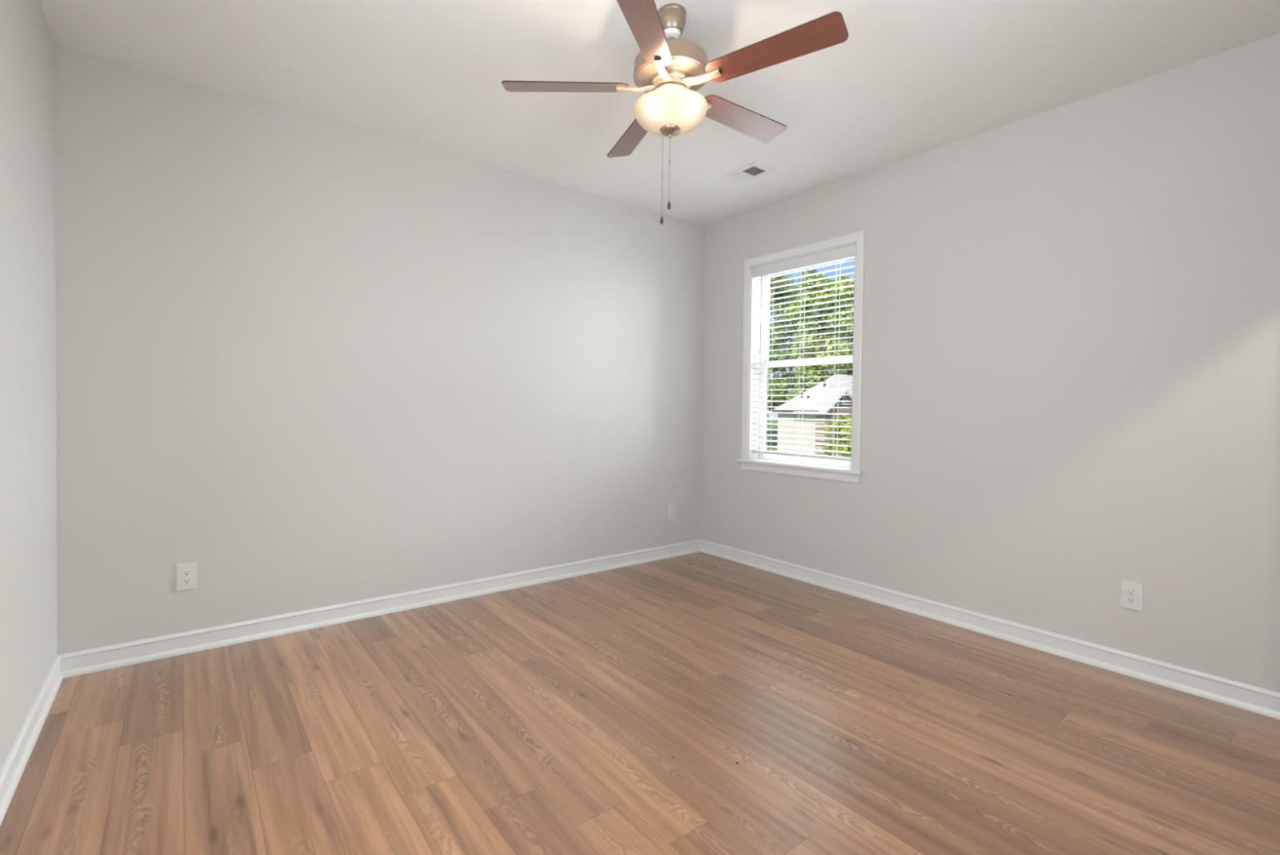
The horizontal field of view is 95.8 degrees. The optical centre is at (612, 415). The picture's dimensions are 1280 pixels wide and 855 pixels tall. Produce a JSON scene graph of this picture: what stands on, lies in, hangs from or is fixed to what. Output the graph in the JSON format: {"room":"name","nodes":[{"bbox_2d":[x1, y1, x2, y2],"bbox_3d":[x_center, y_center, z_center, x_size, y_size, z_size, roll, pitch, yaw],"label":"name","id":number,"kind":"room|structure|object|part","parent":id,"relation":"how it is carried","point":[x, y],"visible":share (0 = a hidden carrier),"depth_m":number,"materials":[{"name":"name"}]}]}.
{"room":"empty bedroom","nodes":[
{"label":"empty bedroom","id":0,"kind":"room"},
{"bbox_2d":[0,0,57,771],"bbox_3d":[-1.419,-0.188,1.041,0.160,2.740,3.540,0,1,-37],"label":"wall","id":1,"kind":"structure","parent":0,"point":[28,293],"depth_m":2.03,"materials":[{"name":"beige paint"}]},
{"bbox_2d":[0,654,62,825],"bbox_3d":[-1.362,1.131,1.116,0.021,0.100,3.540,0,1,-37],"label":"baseboard","id":2,"kind":"structure","parent":1,"relation":"attached to","point":[11,771],"depth_m":1.98,"materials":[{"name":"white paint"}]},
{"bbox_2d":[54,44,705,654],"bbox_3d":[-0.873,-0.226,3.755,4.280,2.740,0.160,0,1,-37],"label":"wall","id":3,"kind":"structure","parent":0,"point":[304,362],"depth_m":3.16,"materials":[{"name":"beige paint"}]},
{"bbox_2d":[176,562,196,591],"bbox_3d":[-2.056,0.778,2.792,0.080,0.125,0.010,0,1,-37],"label":"wall outlet","id":4,"kind":"object","parent":3,"relation":"attached to","point":[186,574],"visible":1,"depth_m":2.79,"materials":[{"name":"white plastic"}]},
{"bbox_2d":[182,577,191,583],"bbox_3d":[-2.055,0.798,2.791,0.034,0.026,0.006,0,1,-37],"label":"receptacle","id":5,"kind":"object","parent":4,"relation":"attached to","point":[184,580],"depth_m":2.79,"materials":[{"name":"white plastic"}]},
{"bbox_2d":[182,569,191,575],"bbox_3d":[-2.055,0.758,2.790,0.034,0.026,0.006,0,1,-37],"label":"receptacle","id":6,"kind":"object","parent":4,"relation":"attached to","point":[184,572],"depth_m":2.79,"materials":[{"name":"white plastic"}]},
{"bbox_2d":[58,538,700,677],"bbox_3d":[-0.834,1.095,3.704,3.960,0.100,0.021,0,1,-37],"label":"baseboard","id":7,"kind":"structure","parent":3,"relation":"attached to","point":[106,657],"depth_m":3.17,"materials":[{"name":"white paint"}]},
{"bbox_2d":[667,502,675,519],"bbox_3d":[0.483,0.774,4.685,0.080,0.125,0.010,0,1,-37],"label":"wall outlet","id":8,"kind":"object","parent":3,"relation":"attached to","point":[671,507],"visible":1,"depth_m":4.68,"materials":[{"name":"white plastic"}]},
{"bbox_2d":[0,551,1279,854],"bbox_3d":[0.692,1.237,1.658,4.280,0.080,5.450,0,1,-37],"label":"floor","id":9,"kind":"structure","parent":0,"point":[550,717],"depth_m":2.10,"materials":[{"name":"wood"}]},
{"bbox_2d":[39,0,1279,225],"bbox_3d":[-0.006,-1.620,1.254,6.480,0.150,5.750,0,1,-37],"label":"ceiling","id":10,"kind":"structure","parent":0,"point":[908,78],"depth_m":2.59,"materials":[{"name":"white paint"}]},
{"bbox_2d":[502,0,848,224],"bbox_3d":[0.264,-1.175,2.270,1.203,0.767,1.258,0,1,-37],"label":"ceiling fan","id":11,"kind":"object","parent":10,"relation":"hanging from","point":[670,70],"visible":1,"depth_m":2.15,"materials":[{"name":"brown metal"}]},
{"bbox_3d":[-0.179,-1.274,2.242,0.485,0.006,0.125,1,14,0],"label":"blade","id":12,"kind":"part","parent":11,"relation":"part of","materials":[{"name":"brown wood"}]},
{"bbox_3d":[0.101,-1.278,2.628,0.125,0.006,0.485,-14,5,-17],"label":"blade","id":13,"kind":"part","parent":11,"relation":"part of","materials":[{"name":"brown wood"}]},
{"bbox_3d":[0.101,-1.265,1.857,0.125,0.006,0.485,15,5,17],"label":"blade","id":14,"kind":"part","parent":11,"relation":"part of","materials":[{"name":"brown wood"}]},
{"bbox_3d":[0.213,-1.036,2.355,0.005,0.426,0.088,1,1,-7],"label":"pull chain","id":15,"kind":"part","parent":11,"relation":"part of","materials":[{"name":"metal"}]},
{"bbox_3d":[0.223,-0.957,2.247,0.005,0.252,0.005,0,1,-14],"label":"pull chain","id":16,"kind":"part","parent":11,"relation":"part of","materials":[{"name":"metal"}]},
{"bbox_3d":[0.225,-1.152,2.244,0.287,0.086,0.287,0,1,-37],"label":"lamp shade","id":17,"kind":"part","parent":11,"relation":"part of","materials":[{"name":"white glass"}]},
{"bbox_3d":[0.555,-1.270,2.480,0.485,0.006,0.125,0,-12,-36],"label":"blade","id":18,"kind":"part","parent":11,"relation":"part of","materials":[{"name":"brown wood"}]},
{"bbox_3d":[0.554,-1.262,2.004,0.485,0.006,0.125,1,-12,36],"label":"blade","id":19,"kind":"part","parent":11,"relation":"part of","materials":[{"name":"brown wood"}]},
{"bbox_2d":[720,161,774,183],"bbox_3d":[0.879,-1.571,3.754,0.197,0.010,0.282,0,1,-37],"label":"ceiling vent","id":20,"kind":"object","parent":10,"relation":"in","point":[754,170],"visible":1,"depth_m":3.74,"materials":[{"name":"white metal"}]},
{"bbox_2d":[700,32,1279,692],"bbox_3d":[1.885,-0.190,3.504,0.160,2.740,3.540,0,1,-37],"label":"wall","id":21,"kind":"structure","parent":0,"point":[1071,363],"depth_m":2.87,"materials":[{"name":"beige paint"}]},
{"bbox_2d":[736,230,865,483],"bbox_3d":[1.369,-0.386,4.159,0.201,1.624,1.027,0,1,-37],"label":"window","id":22,"kind":"structure","parent":21,"relation":"in","point":[839,470],"depth_m":4.27,"materials":[{"name":"white paint"}]},
{"bbox_2d":[751,244,854,461],"bbox_3d":[1.350,-0.416,4.144,0.079,1.424,0.843,0,1,-37],"label":"window blind","id":23,"kind":"object","parent":22,"relation":"attached to","point":[846,251],"visible":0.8,"depth_m":4.11,"materials":[{"name":"white plastic"}]},
{"bbox_3d":[1.190,-0.401,4.379,0.055,1.348,0.014,0,1,-37],"label":"ladder cord","id":24,"kind":"part","parent":23,"relation":"part of","materials":[{"name":"white fabric"}]},
{"bbox_3d":[1.351,0.284,4.163,0.050,0.022,0.835,0,1,-37],"label":"rail","id":25,"kind":"part","parent":23,"relation":"part of","materials":[{"name":"white plastic"}]},
{"bbox_3d":[1.355,-0.396,4.156,0.055,1.348,0.014,0,1,-37],"label":"ladder cord","id":26,"kind":"part","parent":23,"relation":"part of","materials":[{"name":"white fabric"}]},
{"bbox_3d":[1.521,-0.390,3.934,0.055,1.348,0.014,0,1,-37],"label":"ladder cord","id":27,"kind":"part","parent":23,"relation":"part of","materials":[{"name":"white fabric"}]},
{"bbox_3d":[1.428,-0.387,4.203,0.054,1.509,0.867,0,1,-37],"label":"frame","id":28,"kind":"part","parent":22,"relation":"part of","materials":[{"name":"white plastic"}]},
{"bbox_3d":[1.413,-0.036,4.201,0.024,0.761,0.815,0,1,-37],"label":"sash","id":29,"kind":"part","parent":22,"relation":"part of","materials":[{"name":"white plastic"}]},
{"bbox_3d":[1.443,-0.743,4.206,0.022,0.747,0.815,0,1,-37],"label":"sash","id":30,"kind":"part","parent":22,"relation":"part of","materials":[{"name":"white plastic"}]},
{"bbox_2d":[700,538,1279,719],"bbox_3d":[1.796,1.130,3.471,0.021,0.100,3.540,0,1,-37],"label":"baseboard","id":31,"kind":"structure","parent":21,"relation":"attached to","point":[1258,700],"depth_m":2.95,"materials":[{"name":"white paint"}]},
{"bbox_2d":[1120,580,1143,611],"bbox_3d":[2.400,0.832,2.671,0.010,0.125,0.080,0,1,-37],"label":"wall outlet","id":32,"kind":"object","parent":21,"relation":"attached to","point":[1131,593],"visible":1,"depth_m":2.67,"materials":[{"name":"white plastic"}]},
{"bbox_2d":[1126,596,1136,603],"bbox_3d":[2.398,0.852,2.670,0.006,0.026,0.034,0,1,-37],"label":"receptacle","id":33,"kind":"object","parent":32,"relation":"attached to","point":[1129,599],"depth_m":2.67,"materials":[{"name":"white plastic"}]},
{"bbox_2d":[1126,587,1136,595],"bbox_3d":[2.399,0.812,2.670,0.006,0.026,0.034,0,1,-37],"label":"receptacle","id":34,"kind":"object","parent":32,"relation":"attached to","point":[1130,591],"depth_m":2.67,"materials":[{"name":"white plastic"}]},
{"label":"outside","id":35,"kind":"structure","parent":0,"visible":0},
{"bbox_2d":[765,420,777,451],"bbox_3d":[35.564,3.211,93.292,158.500,0.200,220.000,0,1,-37],"label":"ground","id":36,"kind":"structure","parent":35,"point":[767,426],"depth_m":91.32,"materials":[{"name":"green plant"}]},
{"bbox_2d":[765,288,778,419],"bbox_3d":[14.049,-5.577,62.108,7.599,17.899,7.291,0,1,-44],"label":"tree","id":37,"kind":"object","parent":36,"relation":"on","point":[771,295],"visible":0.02,"depth_m":61.05,"materials":[{"name":"green plant"}]},
{"bbox_2d":[766,272,813,410],"bbox_3d":[22.459,-7.910,75.944,7.052,22.312,7.116,1,1,9],"label":"tree","id":38,"kind":"object","parent":36,"relation":"on","point":[785,375],"visible":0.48,"depth_m":74.90,"materials":[{"name":"green plant"}]},
{"bbox_2d":[772,373,852,457],"bbox_3d":[20.272,0.071,49.500,12.600,7.150,5.580,0,1,-30],"label":"house","id":39,"kind":"structure","parent":36,"relation":"on","point":[837,379],"depth_m":46.24,"materials":[{"name":"beige"}]},
{"bbox_3d":[18.130,-1.171,45.313,1.700,0.620,0.040,0,1,-30],"label":"louvre trim","id":40,"kind":"part","parent":39,"relation":"part of","materials":[{"name":"white wood"}]},
{"bbox_2d":[794,266,834,388],"bbox_3d":[32.207,-10.247,91.858,7.121,26.698,7.116,0,1,-21],"label":"tree","id":41,"kind":"object","parent":36,"relation":"on","point":[811,271],"visible":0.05,"depth_m":90.67,"materials":[{"name":"green plant"}]},
{"bbox_2d":[786,273,853,399],"bbox_3d":[22.725,-5.685,62.189,7.441,18.316,7.473,1,1,38],"label":"tree","id":42,"kind":"object","parent":36,"relation":"on","point":[842,347],"visible":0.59,"depth_m":60.86,"materials":[{"name":"green plant"}]},
{"bbox_2d":[819,414,851,457],"bbox_3d":[11.108,1.924,27.121,2.637,3.972,2.859,1,1,18],"label":"tree","id":43,"kind":"object","parent":36,"relation":"on","point":[842,423],"visible":0.27,"depth_m":26.91,"materials":[{"name":"green plant"}]},
{"bbox_2d":[828,275,853,375],"bbox_3d":[31.963,-7.601,75.932,7.291,21.917,7.599,1,1,1],"label":"tree","id":44,"kind":"object","parent":36,"relation":"on","point":[843,277],"visible":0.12,"depth_m":75.71,"materials":[{"name":"green plant"}]}
]}

